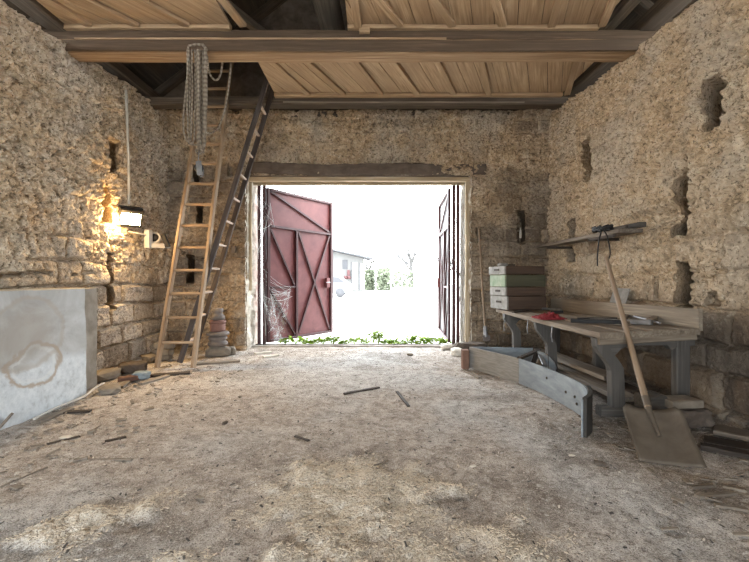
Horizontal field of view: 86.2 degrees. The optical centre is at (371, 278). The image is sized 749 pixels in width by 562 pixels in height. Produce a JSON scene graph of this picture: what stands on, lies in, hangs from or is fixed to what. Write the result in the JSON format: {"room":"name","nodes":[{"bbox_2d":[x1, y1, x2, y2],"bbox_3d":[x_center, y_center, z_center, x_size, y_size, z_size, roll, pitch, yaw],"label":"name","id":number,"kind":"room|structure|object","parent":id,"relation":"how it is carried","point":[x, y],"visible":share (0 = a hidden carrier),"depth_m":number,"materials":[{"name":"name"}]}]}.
{"room":"farm building","nodes":[
{"label":"farm building","id":0,"kind":"room"},
{"bbox_2d":[0,0,169,369],"bbox_3d":[-3.997,-0.785,1.965,1.132,4.170,9.931,0,0,0],"label":"wall","id":1,"kind":"structure","parent":0,"point":[63,142],"depth_m":4.82,"materials":[{"name":"stone"}]},
{"bbox_2d":[9,0,168,109],"bbox_3d":[-3.622,-2.894,2.450,0.239,0.321,8.903,0,0,0],"label":"beam","id":2,"kind":"structure","parent":1,"relation":"on","point":[34,9],"depth_m":4.59,"materials":[{"name":"wood"}]},
{"bbox_2d":[125,90,129,203],"bbox_3d":[-3.455,-1.864,5.661,0.044,1.590,0.103,0,0,0],"label":"conduit pipe","id":3,"kind":"object","parent":1,"relation":"attached to","point":[126,94],"visible":1,"depth_m":5.65,"materials":[{"name":"white plastic"}]},
{"bbox_2d":[118,205,144,227],"bbox_3d":[-3.406,-0.879,5.632,0.320,0.288,0.290,0,0,45],"label":"wall lamp","id":4,"kind":"object","parent":1,"relation":"attached to","point":[131,216],"visible":0.95,"depth_m":5.59,"materials":[{"name":"black plastic"}]},
{"bbox_2d":[128,230,169,247],"bbox_3d":[-3.340,-0.595,5.967,0.246,0.270,0.592,0,0,41],"label":"bracket","id":5,"kind":"object","parent":1,"relation":"attached to","point":[152,239],"visible":1,"depth_m":6.01,"materials":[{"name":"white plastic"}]},
{"bbox_2d":[74,37,445,39],"bbox_3d":[-1.275,-2.749,4.585,4.250,0.020,0.044,0,0,0],"label":"trim","id":6,"kind":"structure","parent":1,"relation":"attached to","point":[104,38],"depth_m":4.57,"materials":[{"name":"wood"}]},
{"bbox_2d":[60,39,635,62],"bbox_3d":[-0.235,-2.702,4.738,7.130,0.186,0.259,0,0,0],"label":"beam","id":7,"kind":"structure","parent":1,"relation":"attached to","point":[84,56],"depth_m":4.72,"materials":[{"name":"wood"}]},
{"bbox_2d":[182,43,231,154],"bbox_3d":[-1.953,-2.091,4.768,0.292,1.363,0.529,0,0,18],"label":"rope","id":8,"kind":"object","parent":7,"relation":"hanging from","point":[201,62],"visible":0.98,"depth_m":4.56,"materials":[{"name":"fabric"}]},
{"bbox_2d":[194,151,203,176],"bbox_3d":[-1.958,-1.301,4.535,0.112,0.304,0.082,0,0,0],"label":"pulley","id":9,"kind":"object","parent":8,"relation":"hanging from","point":[198,167],"visible":1,"depth_m":4.49,"materials":[{"name":"metal"}]},
{"bbox_2d":[43,29,657,39],"bbox_3d":[-0.235,-2.819,4.721,7.130,0.142,0.240,0,0,0],"label":"beam","id":10,"kind":"structure","parent":7,"relation":"on","point":[295,33],"depth_m":4.61,"materials":[{"name":"wood"}]},
{"bbox_2d":[359,26,369,33],"bbox_3d":[-0.085,-2.855,4.585,0.120,0.075,0.050,0,0,0],"label":"wood block","id":11,"kind":"object","parent":10,"relation":"attached to","point":[364,29],"visible":0.96,"depth_m":4.56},
{"bbox_2d":[61,40,646,51],"bbox_3d":[-0.235,-2.682,4.600,6.930,0.130,0.037,0,0,0],"label":"ceiling beam","id":12,"kind":"structure","parent":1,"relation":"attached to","point":[72,45],"depth_m":4.59,"materials":[{"name":"wood"}]},
{"bbox_2d":[145,96,574,109],"bbox_3d":[-0.235,-2.828,6.420,7.130,0.144,0.220,0,0,0],"label":"beam","id":13,"kind":"structure","parent":1,"relation":"on","point":[171,102],"depth_m":6.33,"materials":[{"name":"wood"}]},
{"bbox_2d":[37,0,246,30],"bbox_3d":[-2.513,-2.904,3.430,2.174,0.088,2.460,0,0,0],"label":"ceiling","id":14,"kind":"structure","parent":0,"point":[76,15],"depth_m":4.40,"materials":[{"name":"wood"}]},
{"bbox_2d":[219,0,265,29],"bbox_3d":[-1.599,-3.174,4.799,0.115,0.366,3.683,0,0,22],"label":"beam","id":15,"kind":"structure","parent":14,"relation":"on","point":[252,24],"depth_m":4.90,"materials":[{"name":"brown wood"}]},
{"bbox_2d":[2,0,286,96],"bbox_3d":[-2.200,-4.334,2.150,4.076,3.260,10.300,0,0,0],"label":"roof","id":16,"kind":"structure","parent":0,"point":[162,78],"depth_m":6.68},
{"bbox_2d":[312,0,344,29],"bbox_3d":[-0.560,-3.450,5.150,0.339,0.399,3.109,0,0,2],"label":"log","id":17,"kind":"object","parent":16,"relation":"on","point":[329,15],"visible":0.29,"depth_m":5.02,"materials":[{"name":"brown wood"}]},
{"bbox_2d":[164,0,529,116],"bbox_3d":[-0.235,-4.350,7.032,7.930,3.100,0.250,0,0,0],"label":"wall","id":18,"kind":"structure","parent":0,"point":[248,78],"depth_m":6.91,"materials":[{"name":"stone"}]},
{"bbox_2d":[261,285,451,343],"bbox_3d":[0.000,1.340,48.000,120.000,0.200,82.000,0,0,0],"label":"ground","id":19,"kind":"structure","parent":0,"point":[400,314],"depth_m":13.59,"materials":[{"name":"white"}]},
{"bbox_2d":[258,186,260,343],"bbox_3d":[-2.045,-0.235,7.270,0.055,2.970,0.070,0,0,0],"label":"post","id":20,"kind":"object","parent":19,"relation":"on","point":[259,187],"visible":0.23,"depth_m":7.24,"materials":[{"name":"red metal"}]},
{"bbox_2d":[262,186,265,343],"bbox_3d":[-1.955,-0.235,7.270,0.055,2.970,0.070,0,0,0],"label":"post","id":21,"kind":"object","parent":19,"relation":"on","point":[263,187],"visible":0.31,"depth_m":7.24,"materials":[{"name":"red metal"}]},
{"bbox_2d":[254,190,274,255],"bbox_3d":[-1.934,-0.999,7.189,0.392,1.298,0.171,0,0,-29],"label":"cobweb","id":22,"kind":"object","parent":21,"relation":"attached to","point":[258,249],"visible":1,"depth_m":7.17},
{"bbox_2d":[266,188,332,342],"bbox_3d":[-1.360,-0.253,7.963,0.152,2.825,1.826,0,0,35],"label":"gate leaf","id":23,"kind":"object","parent":21,"relation":"attached to","point":[299,248],"visible":0.99,"depth_m":7.94,"materials":[{"name":"red paint"}]},
{"bbox_2d":[259,266,291,338],"bbox_3d":[-1.729,0.507,7.342,0.675,1.546,0.254,0,0,-39],"label":"cobweb","id":24,"kind":"object","parent":23,"relation":"attached to","point":[260,266],"visible":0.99,"depth_m":7.33,"materials":[{"name":"white"}]},
{"bbox_2d":[325,334,340,343],"bbox_3d":[-0.727,1.116,7.335,0.323,0.232,0.247,0,0,0],"label":"weed","id":25,"kind":"object","parent":19,"relation":"on","point":[335,337],"visible":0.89,"depth_m":7.30,"materials":[{"name":"green plant"}]},
{"bbox_2d":[333,276,352,296],"bbox_3d":[-3.502,0.513,27.850,4.230,1.445,1.780,0,0,0],"label":"car","id":26,"kind":"object","parent":19,"relation":"on","point":[341,286],"visible":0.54,"depth_m":27.00,"materials":[{"name":"paint"}]},
{"bbox_2d":[251,344,440,347],"bbox_3d":[-0.236,1.220,7.120,3.814,0.102,0.111,0,0,0],"label":"threshold","id":27,"kind":"object","parent":19,"relation":"on","point":[301,345],"visible":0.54,"depth_m":7.08,"materials":[{"name":"concrete"}]},
{"bbox_2d":[333,249,373,292],"bbox_3d":[-3.525,-1.119,37.775,7.458,4.719,5.250,0,0,0],"label":"shed","id":28,"kind":"object","parent":19,"relation":"on","point":[344,263],"visible":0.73,"depth_m":36.00,"materials":[{"name":"white metal"}]},
{"bbox_2d":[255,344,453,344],"bbox_3d":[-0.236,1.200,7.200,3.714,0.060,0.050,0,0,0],"label":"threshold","id":29,"kind":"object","parent":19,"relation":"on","point":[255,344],"visible":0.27,"depth_m":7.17,"materials":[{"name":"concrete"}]},
{"bbox_2d":[352,245,381,269],"bbox_3d":[-0.425,-2.236,61.527,4.822,6.968,4.525,0,0,-24],"label":"bare tree","id":30,"kind":"object","parent":19,"relation":"on","point":[374,251],"visible":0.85,"depth_m":61.44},
{"bbox_2d":[364,269,374,289],"bbox_3d":[-0.275,0.120,44.005,1.301,2.491,1.516,0,0,0],"label":"hedge","id":31,"kind":"object","parent":19,"relation":"on","point":[369,280],"visible":0.97,"depth_m":43.52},
{"bbox_2d":[372,328,383,343],"bbox_3d":[0.112,1.076,7.528,0.275,0.311,0.273,0,0,0],"label":"weed","id":32,"kind":"object","parent":19,"relation":"on","point":[380,334],"visible":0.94,"depth_m":7.49,"materials":[{"name":"green plant"}]},
{"bbox_2d":[376,267,390,290],"bbox_3d":[1.234,0.032,43.003,1.714,2.722,1.499,0,0,0],"label":"hedge","id":33,"kind":"object","parent":19,"relation":"on","point":[382,274],"visible":0.98,"depth_m":42.54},
{"bbox_2d":[379,255,408,285],"bbox_3d":[3.930,-1.501,72.925,5.239,5.482,6.150,0,0,0],"label":"house","id":34,"kind":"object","parent":19,"relation":"on","point":[395,262],"visible":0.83,"depth_m":70.31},
{"bbox_2d":[392,270,415,289],"bbox_3d":[3.468,0.173,43.999,2.752,2.336,1.468,0,0,0],"label":"hedge","id":35,"kind":"object","parent":19,"relation":"on","point":[408,274],"visible":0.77,"depth_m":43.75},
{"bbox_2d":[392,232,430,286],"bbox_3d":[5.463,-2.947,60.770,5.830,8.389,6.100,0,0,-19],"label":"bare tree","id":36,"kind":"object","parent":19,"relation":"on","point":[411,260],"visible":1,"depth_m":59.87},
{"bbox_2d":[452,185,455,343],"bbox_3d":[1.485,-0.235,7.270,0.055,2.970,0.070,0,0,0],"label":"post","id":37,"kind":"object","parent":19,"relation":"on","point":[453,186],"visible":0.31,"depth_m":7.24,"materials":[{"name":"red metal"}]},
{"bbox_2d":[435,188,450,341],"bbox_3d":[1.423,-0.253,8.185,0.152,2.825,1.823,0,0,3],"label":"gate leaf","id":38,"kind":"object","parent":37,"relation":"attached to","point":[443,282],"visible":1,"depth_m":8.01,"materials":[{"name":"red metal"}]},
{"bbox_2d":[456,185,459,342],"bbox_3d":[1.560,-0.235,7.270,0.055,2.970,0.070,0,0,0],"label":"post","id":39,"kind":"object","parent":19,"relation":"on","point":[457,186],"visible":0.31,"depth_m":7.24,"materials":[{"name":"red metal"}]},
{"bbox_2d":[451,206,464,323],"bbox_3d":[1.578,-0.428,7.250,0.126,2.499,0.615,0,0,-12],"label":"cobweb","id":40,"kind":"object","parent":39,"relation":"attached to","point":[464,206],"visible":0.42,"depth_m":7.10},
{"bbox_2d":[164,109,554,350],"bbox_3d":[-0.235,-0.850,7.196,7.730,4.300,0.828,0,0,0],"label":"wall","id":41,"kind":"structure","parent":0,"point":[514,191],"depth_m":6.86,"materials":[{"name":"stone"}]},
{"bbox_2d":[248,182,251,290],"bbox_3d":[-2.115,-0.779,6.958,0.061,1.957,0.051,0,0,0],"label":"trim","id":42,"kind":"structure","parent":41,"relation":"attached to","point":[250,183],"depth_m":6.94,"materials":[{"name":"brown wood"}]},
{"bbox_2d":[248,177,469,181],"bbox_3d":[-0.236,-1.723,6.918,3.854,0.084,0.099,0,0,0],"label":"trim","id":43,"kind":"structure","parent":41,"relation":"attached to","point":[251,179],"depth_m":6.87,"materials":[{"name":"brown wood"}]},
{"bbox_2d":[253,182,464,185],"bbox_3d":[-0.236,-1.713,7.178,3.814,0.067,0.078,0,0,0],"label":"trim","id":44,"kind":"structure","parent":41,"relation":"attached to","point":[254,183],"depth_m":7.14,"materials":[{"name":"brown wood"}]},
{"bbox_2d":[251,162,485,176],"bbox_3d":[-0.060,-1.884,6.907,4.029,0.263,0.209,0,0,0],"label":"lintel","id":45,"kind":"object","parent":41,"relation":"attached to","point":[311,170],"visible":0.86,"depth_m":6.83,"materials":[{"name":"wood"}]},
{"bbox_2d":[465,181,469,341],"bbox_3d":[1.652,-0.279,6.917,0.081,2.957,0.063,0,0,0],"label":"trim","id":46,"kind":"structure","parent":41,"relation":"attached to","point":[467,183],"depth_m":6.89,"materials":[{"name":"brown wood"}]},
{"bbox_2d":[0,347,748,561],"bbox_3d":[-0.150,1.187,2.100,8.100,0.087,10.200,0,0,0],"label":"floor","id":47,"kind":"structure","parent":0,"point":[245,449],"depth_m":2.51,"materials":[{"name":"concrete"}]},
{"bbox_2d":[0,466,47,487],"bbox_3d":[-2.097,1.194,2.417,0.015,0.011,0.254,0,0,17],"label":"stick","id":48,"kind":"object","parent":47,"relation":"on","point":[46,467],"visible":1,"depth_m":2.42,"materials":[{"name":"brown wood"}]},
{"bbox_2d":[0,288,97,429],"bbox_3d":[-3.185,0.673,3.059,0.490,1.154,2.919,0,0,0],"label":"concrete slab","id":49,"kind":"object","parent":47,"relation":"on","point":[48,336],"visible":0.97,"depth_m":3.61,"materials":[{"name":"concrete"}]},
{"bbox_2d":[31,407,74,423],"bbox_3d":[-2.803,1.201,3.527,0.090,0.031,0.390,0,0,0],"label":"plank","id":50,"kind":"object","parent":47,"relation":"on","point":[60,412],"visible":0.94,"depth_m":3.48,"materials":[{"name":"brown wood"}]},
{"bbox_2d":[46,435,80,444],"bbox_3d":[-2.290,1.198,2.974,0.025,0.021,0.204,0,0,35],"label":"stick","id":51,"kind":"object","parent":47,"relation":"on","point":[78,436],"visible":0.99,"depth_m":2.97,"materials":[{"name":"brown wood"}]},
{"bbox_2d":[33,382,104,419],"bbox_3d":[-2.885,1.160,3.878,0.068,0.063,1.018,0,0,-3],"label":"tube","id":52,"kind":"object","parent":47,"relation":"on","point":[97,386],"visible":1,"depth_m":3.79,"materials":[{"name":"plastic"}]},
{"bbox_2d":[52,409,91,413],"bbox_3d":[-2.715,1.202,3.623,0.295,0.025,0.058,0,0,-16],"label":"plank","id":53,"kind":"object","parent":47,"relation":"on","point":[83,410],"visible":0.88,"depth_m":3.62,"materials":[{"name":"brown wood"}]},
{"bbox_2d":[75,458,132,460],"bbox_3d":[-1.781,1.197,2.650,0.399,0.021,0.019,0,0,4],"label":"stick","id":54,"kind":"object","parent":47,"relation":"on","point":[114,459],"visible":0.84,"depth_m":2.64,"materials":[{"name":"brown wood"}]},
{"bbox_2d":[97,368,120,381],"bbox_3d":[-3.217,1.149,4.787,0.260,0.146,0.392,0,0,0],"label":"stone","id":55,"kind":"object","parent":47,"relation":"on","point":[106,374],"visible":0.7,"depth_m":4.75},
{"bbox_2d":[98,383,120,394],"bbox_3d":[-2.808,1.177,4.279,0.214,0.086,0.289,0,0,-33],"label":"stone","id":56,"kind":"object","parent":47,"relation":"on","point":[104,389],"visible":0.99,"depth_m":4.21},
{"bbox_2d":[118,360,147,373],"bbox_3d":[-3.085,1.136,5.166,0.337,0.156,0.281,0,0,-38],"label":"stone","id":57,"kind":"object","parent":47,"relation":"on","point":[129,367],"visible":0.86,"depth_m":5.08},
{"bbox_2d":[118,375,150,381],"bbox_3d":[-2.817,1.169,4.744,0.103,0.058,0.321,0,0,42],"label":"brick","id":58,"kind":"object","parent":47,"relation":"on","point":[128,377],"visible":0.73,"depth_m":4.68,"materials":[{"name":"red brick"}]},
{"bbox_2d":[132,371,150,378],"bbox_3d":[-2.774,1.151,4.800,0.224,0.101,0.149,0,0,0],"label":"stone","id":59,"kind":"object","parent":58,"relation":"on","point":[141,374],"visible":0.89,"depth_m":4.75,"materials":[{"name":"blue stone"}]},
{"bbox_2d":[140,353,155,362],"bbox_3d":[-3.215,1.149,5.783,0.227,0.130,0.176,0,0,17],"label":"stone","id":60,"kind":"object","parent":47,"relation":"on","point":[150,358],"visible":0.72,"depth_m":5.72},
{"bbox_2d":[138,374,169,384],"bbox_3d":[-2.587,1.196,4.760,0.073,0.028,0.398,0,0,19],"label":"plank","id":61,"kind":"object","parent":47,"relation":"on","point":[165,375],"visible":1,"depth_m":4.72,"materials":[{"name":"brown wood"}]},
{"bbox_2d":[162,354,172,359],"bbox_3d":[-3.103,1.153,5.905,0.260,0.078,0.132,0,0,-6],"label":"brick","id":62,"kind":"object","parent":47,"relation":"on","point":[164,357],"visible":0.39,"depth_m":5.85,"materials":[{"name":"stone"}]},
{"bbox_2d":[152,349,173,354],"bbox_3d":[-3.083,1.070,5.903,0.260,0.078,0.133,0,0,11],"label":"brick","id":63,"kind":"object","parent":62,"relation":"on","point":[154,351],"visible":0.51,"depth_m":5.86,"materials":[{"name":"stone"}]},
{"bbox_2d":[153,343,174,348],"bbox_3d":[-3.063,0.983,5.904,0.261,0.079,0.132,0,0,-8],"label":"brick","id":64,"kind":"object","parent":63,"relation":"on","point":[155,345],"visible":0.5,"depth_m":5.85,"materials":[{"name":"stone"}]},
{"bbox_2d":[151,371,189,377],"bbox_3d":[-2.535,1.196,5.028,0.452,0.033,0.093,0,0,-21],"label":"plank","id":65,"kind":"object","parent":47,"relation":"on","point":[180,372],"visible":0.8,"depth_m":5.00,"materials":[{"name":"brown wood"}]},
{"bbox_2d":[154,62,233,367],"bbox_3d":[-2.548,-1.389,5.944,0.516,5.144,1.472,0,0,4],"label":"ladder","id":66,"kind":"object","parent":47,"relation":"on","point":[173,270],"visible":0.79,"depth_m":5.70,"materials":[{"name":"brown wood"}]},
{"bbox_2d":[205,346,230,356],"bbox_3d":[-2.408,1.128,6.264,0.403,0.185,0.261,0,0,-9],"label":"stone block","id":67,"kind":"object","parent":47,"relation":"on","point":[220,351],"visible":0.87,"depth_m":6.16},
{"bbox_2d":[206,308,229,346],"bbox_3d":[-2.416,0.745,6.264,0.350,0.580,0.348,0,0,0],"label":"stack","id":68,"kind":"object","parent":67,"relation":"on","point":[217,334],"visible":1,"depth_m":6.17,"materials":[{"name":"grey ceramic"}]},
{"bbox_2d":[196,359,239,364],"bbox_3d":[-2.208,1.199,5.751,0.591,0.030,0.103,0,0,-20],"label":"plank","id":69,"kind":"object","parent":47,"relation":"on","point":[237,360],"visible":0.91,"depth_m":5.72,"materials":[{"name":"brown wood"}]},
{"bbox_2d":[177,76,273,362],"bbox_3d":[-2.125,-0.915,5.949,1.331,4.192,0.486,0,0,-13],"label":"ladder","id":70,"kind":"object","parent":47,"relation":"on","point":[259,107],"visible":0.86,"depth_m":5.91,"materials":[{"name":"brown wood"}]},
{"bbox_2d":[0,453,598,561],"bbox_3d":[-0.314,1.178,1.804,2.517,0.080,1.809,0,0,-25],"label":"wood shavings","id":71,"kind":"object","parent":47,"relation":"on","point":[92,528],"visible":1,"depth_m":1.98},
{"bbox_2d":[343,386,379,394],"bbox_3d":[-0.106,1.199,4.308,0.459,0.024,0.037,0,0,-36],"label":"stick","id":72,"kind":"object","parent":47,"relation":"on","point":[377,387],"visible":1,"depth_m":4.28,"materials":[{"name":"brown wood"}]},
{"bbox_2d":[0,350,740,561],"bbox_3d":[-0.202,1.183,4.095,6.214,0.080,5.407,0,0,0],"label":"chips","id":73,"kind":"object","parent":47,"relation":"on","point":[541,551],"visible":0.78,"depth_m":2.50,"materials":[{"name":"wood"}]},
{"bbox_2d":[0,349,748,561],"bbox_3d":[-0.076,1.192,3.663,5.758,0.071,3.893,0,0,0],"label":"litter","id":74,"kind":"object","parent":47,"relation":"on","point":[597,424],"visible":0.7,"depth_m":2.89,"materials":[{"name":"brown wood"}]},
{"bbox_2d":[441,343,452,349],"bbox_3d":[1.289,1.163,6.854,0.240,0.114,0.148,0,0,-28],"label":"lump","id":75,"kind":"object","parent":47,"relation":"on","point":[444,346],"visible":0.83,"depth_m":6.79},
{"bbox_2d":[450,347,461,355],"bbox_3d":[1.359,1.150,6.297,0.257,0.135,0.233,0,0,0],"label":"stone","id":76,"kind":"object","parent":47,"relation":"on","point":[456,351],"visible":0.66,"depth_m":6.22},
{"bbox_2d":[461,349,468,368],"bbox_3d":[1.252,1.075,5.381,0.092,0.250,0.123,0,0,0],"label":"brick","id":77,"kind":"object","parent":47,"relation":"on","point":[464,352],"visible":1,"depth_m":5.32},
{"bbox_2d":[452,341,486,349],"bbox_3d":[1.615,1.133,6.543,0.605,0.210,0.326,0,0,0],"label":"stone block","id":78,"kind":"object","parent":47,"relation":"on","point":[464,345],"visible":0.51,"depth_m":6.43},
{"bbox_2d":[478,229,489,340],"bbox_3d":[1.841,0.078,6.581,0.120,1.845,0.348,0,0,0],"label":"garden hoe","id":79,"kind":"object","parent":78,"relation":"on","point":[486,337],"visible":1,"depth_m":6.55,"materials":[{"name":"brown wood"}]},
{"bbox_2d":[469,347,592,437],"bbox_3d":[1.728,1.036,4.223,0.835,0.328,2.408,0,0,0],"label":"blade","id":80,"kind":"object","parent":47,"relation":"on","point":[518,365],"visible":1,"depth_m":4.45,"materials":[{"name":"metal"}]},
{"bbox_2d":[496,298,702,416],"bbox_3d":[2.380,0.724,4.817,0.899,0.938,2.849,0,0,0],"label":"workbench","id":81,"kind":"object","parent":47,"relation":"on","point":[679,328],"visible":0.62,"depth_m":3.55,"materials":[{"name":"brown wood"}]},
{"bbox_2d":[491,295,545,309],"bbox_3d":[2.210,0.350,6.077,0.659,0.196,0.462,0,0,-13],"label":"wooden box","id":82,"kind":"object","parent":81,"relation":"on","point":[497,301],"visible":0.84,"depth_m":5.87,"materials":[{"name":"paint"}]},
{"bbox_2d":[490,287,545,295],"bbox_3d":[2.198,0.183,6.069,0.659,0.125,0.462,0,0,-11],"label":"wooden box","id":83,"kind":"object","parent":82,"relation":"on","point":[502,291],"visible":0.9,"depth_m":5.86,"materials":[{"name":"paint"}]},
{"bbox_2d":[490,275,545,286],"bbox_3d":[2.199,0.026,6.064,0.651,0.175,0.461,0,0,-10],"label":"wooden box","id":84,"kind":"object","parent":83,"relation":"on","point":[495,280],"visible":1,"depth_m":5.85,"materials":[{"name":"green paint"}]},
{"bbox_2d":[489,266,543,274],"bbox_3d":[2.180,-0.129,6.072,0.659,0.121,0.461,0,0,-12],"label":"wooden box","id":85,"kind":"object","parent":84,"relation":"on","point":[498,270],"visible":1,"depth_m":5.87,"materials":[{"name":"paint"}]},
{"bbox_2d":[532,311,566,319],"bbox_3d":[2.044,0.412,4.614,0.313,0.091,0.276,0,0,0],"label":"cloth","id":86,"kind":"object","parent":81,"relation":"on","point":[550,315],"visible":0.98,"depth_m":4.55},
{"bbox_2d":[528,347,639,393],"bbox_3d":[2.475,1.070,4.925,0.166,0.053,2.351,0,0,-1],"label":"plank","id":87,"kind":"object","parent":81,"relation":"on","point":[632,389],"visible":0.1,"depth_m":3.87,"materials":[{"name":"brown wood"}]},
{"bbox_2d":[534,349,606,380],"bbox_3d":[2.392,0.999,4.800,0.205,0.051,1.601,0,0,-2],"label":"plank","id":88,"kind":"object","parent":87,"relation":"on","point":[597,372],"visible":0.64,"depth_m":4.50,"materials":[{"name":"brown wood"}]},
{"bbox_2d":[537,358,633,401],"bbox_3d":[2.296,1.084,4.800,0.207,0.055,2.401,0,0,-1],"label":"plank","id":89,"kind":"object","parent":81,"relation":"on","point":[600,386],"visible":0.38,"depth_m":4.23,"materials":[{"name":"brown wood"}]},
{"bbox_2d":[570,314,629,323],"bbox_3d":[2.543,0.414,4.300,0.582,0.070,0.902,0,0,37],"label":"saw","id":90,"kind":"object","parent":81,"relation":"on","point":[600,320],"visible":0.83,"depth_m":4.04,"materials":[{"name":"metal"}]},
{"bbox_2d":[630,315,660,324],"bbox_3d":[2.737,0.390,3.978,0.264,0.089,0.690,0,0,39],"label":"clamp","id":91,"kind":"object","parent":81,"relation":"on","point":[651,320],"visible":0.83,"depth_m":3.79,"materials":[{"name":"metal"}]},
{"bbox_2d":[634,392,667,409],"bbox_3d":[2.300,1.071,3.301,0.160,0.243,0.163,0,0,-11],"label":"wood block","id":92,"kind":"object","parent":47,"relation":"on","point":[657,400],"visible":0.36,"depth_m":3.24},
{"bbox_2d":[604,256,706,467],"bbox_3d":[2.077,0.481,3.341,0.369,1.428,1.642,0,0,11],"label":"shovel","id":93,"kind":"object","parent":47,"relation":"on","point":[661,436],"visible":1,"depth_m":2.74,"materials":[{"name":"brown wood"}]},
{"bbox_2d":[641,395,661,436],"bbox_3d":[1.980,0.964,2.836,0.052,0.228,0.263,0,0,16],"label":"socket","id":94,"kind":"object","parent":93,"relation":"attached to","point":[653,418],"depth_m":2.82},
{"bbox_2d":[680,408,714,427],"bbox_3d":[2.558,1.117,3.266,0.387,0.159,0.220,0,0,0],"label":"stone block","id":95,"kind":"object","parent":47,"relation":"on","point":[699,417],"visible":0.42,"depth_m":3.17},
{"bbox_2d":[664,395,703,408],"bbox_3d":[2.500,1.001,3.261,0.270,0.063,0.182,0,0,-6],"label":"concrete block","id":96,"kind":"object","parent":95,"relation":"on","point":[678,401],"visible":0.78,"depth_m":3.18,"materials":[{"name":"concrete"}]},
{"bbox_2d":[689,484,713,489],"bbox_3d":[1.899,1.199,2.308,0.148,0.022,0.023,0,0,-9],"label":"splinter","id":97,"kind":"object","parent":47,"relation":"on","point":[705,486],"visible":1,"depth_m":2.30,"materials":[{"name":"brown wood"}]},
{"bbox_2d":[694,490,737,498],"bbox_3d":[1.917,1.202,2.228,0.262,0.024,0.032,0,0,-12],"label":"splinter","id":98,"kind":"object","parent":47,"relation":"on","point":[723,493],"visible":0.98,"depth_m":2.22,"materials":[{"name":"brown wood"}]},
{"bbox_2d":[700,442,748,458],"bbox_3d":[2.553,1.191,2.709,0.507,0.047,0.086,0,0,38],"label":"plank","id":99,"kind":"object","parent":47,"relation":"on","point":[729,451],"visible":1,"depth_m":2.77,"materials":[{"name":"brown wood"}]},
{"bbox_2d":[704,435,748,450],"bbox_3d":[2.712,1.184,2.752,0.658,0.047,0.166,0,0,37],"label":"plank","id":100,"kind":"object","parent":47,"relation":"on","point":[707,439],"visible":0.79,"depth_m":2.87,"materials":[{"name":"brown wood"}]},
{"bbox_2d":[713,424,748,441],"bbox_3d":[2.845,1.180,3.004,0.207,0.045,0.411,0,0,-43],"label":"plank","id":101,"kind":"object","parent":47,"relation":"on","point":[720,430],"visible":1,"depth_m":3.05,"materials":[{"name":"brown wood"}]},
{"bbox_2d":[714,503,748,512],"bbox_3d":[1.891,1.201,2.103,0.145,0.018,0.027,0,0,19],"label":"splinter","id":102,"kind":"object","parent":47,"relation":"on","point":[719,505],"visible":1,"depth_m":2.10,"materials":[{"name":"brown wood"}]},
{"bbox_2d":[721,483,746,492],"bbox_3d":[2.092,1.209,2.312,0.105,0.017,0.038,0,0,32],"label":"splinter","id":103,"kind":"object","parent":47,"relation":"on","point":[725,486],"visible":0.98,"depth_m":2.31,"materials":[{"name":"brown wood"}]},
{"bbox_2d":[258,62,593,97],"bbox_3d":[0.777,-2.903,5.605,4.614,0.089,1.470,0,0,0],"label":"ceiling","id":104,"kind":"structure","parent":0,"point":[324,79],"depth_m":5.82,"materials":[{"name":"wood"}]},
{"bbox_2d":[345,0,620,30],"bbox_3d":[1.192,-2.904,3.431,2.943,0.089,2.463,0,0,0],"label":"ceiling","id":105,"kind":"structure","parent":0,"point":[380,15],"depth_m":4.40,"materials":[{"name":"wood"}]},
{"bbox_2d":[448,0,697,91],"bbox_3d":[1.766,-4.332,2.150,4.005,3.264,10.300,0,0,0],"label":"roof","id":106,"kind":"structure","parent":0,"point":[643,6],"depth_m":4.87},
{"bbox_2d":[283,101,524,102],"bbox_3d":[0.500,-2.786,6.301,3.800,0.025,0.028,0,0,0],"label":"trim","id":107,"kind":"structure","parent":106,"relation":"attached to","point":[283,101],"depth_m":6.29,"materials":[{"name":"brown wood"}]},
{"bbox_2d":[547,0,641,92],"bbox_3d":[2.852,-3.057,4.450,0.141,0.210,4.305,0,0,2],"label":"beam","id":108,"kind":"structure","parent":106,"relation":"attached to","point":[623,9],"depth_m":4.55,"materials":[{"name":"brown wood"}]},
{"bbox_2d":[546,0,748,429],"bbox_3d":[3.483,-0.750,1.964,1.196,4.100,9.950,0,0,0],"label":"wall","id":109,"kind":"structure","parent":0,"point":[660,140],"depth_m":4.10,"materials":[{"name":"stone"}]},
{"bbox_2d":[536,228,642,248],"bbox_3d":[2.885,-0.518,5.540,0.430,0.100,2.426,0,0,0],"label":"wall shelf","id":110,"kind":"object","parent":109,"relation":"attached to","point":[621,231],"visible":0.82,"depth_m":5.06,"materials":[{"name":"brown wood"}]},
{"bbox_2d":[588,234,615,240],"bbox_3d":[2.710,-0.487,4.725,0.035,0.040,0.551,0,0,2],"label":"bar","id":111,"kind":"object","parent":110,"relation":"attached to","point":[610,235],"visible":0.92,"depth_m":4.67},
{"bbox_2d":[592,224,613,265],"bbox_3d":[2.663,-0.388,4.579,0.200,0.484,0.631,0,0,20],"label":"cable","id":112,"kind":"object","parent":110,"relation":"on","point":[595,229],"visible":0.98,"depth_m":4.56,"materials":[{"name":"black plastic"}]},
{"bbox_2d":[614,222,645,227],"bbox_3d":[2.850,-0.578,4.460,0.082,0.059,0.521,0,0,2],"label":"bar","id":113,"kind":"object","parent":110,"relation":"on","point":[637,224],"visible":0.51,"depth_m":4.24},
{"bbox_2d":[610,288,629,303],"bbox_3d":[2.915,0.225,4.720,0.082,0.234,0.300,0,0,0],"label":"tile","id":114,"kind":"structure","parent":109,"relation":"attached to","point":[623,292],"depth_m":4.66,"materials":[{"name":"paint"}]},
{"bbox_2d":[551,0,691,109],"bbox_3d":[3.181,-2.900,2.450,0.236,0.329,8.903,0,0,0],"label":"beam","id":115,"kind":"structure","parent":109,"relation":"on","point":[656,16],"depth_m":4.55,"materials":[{"name":"wood"}]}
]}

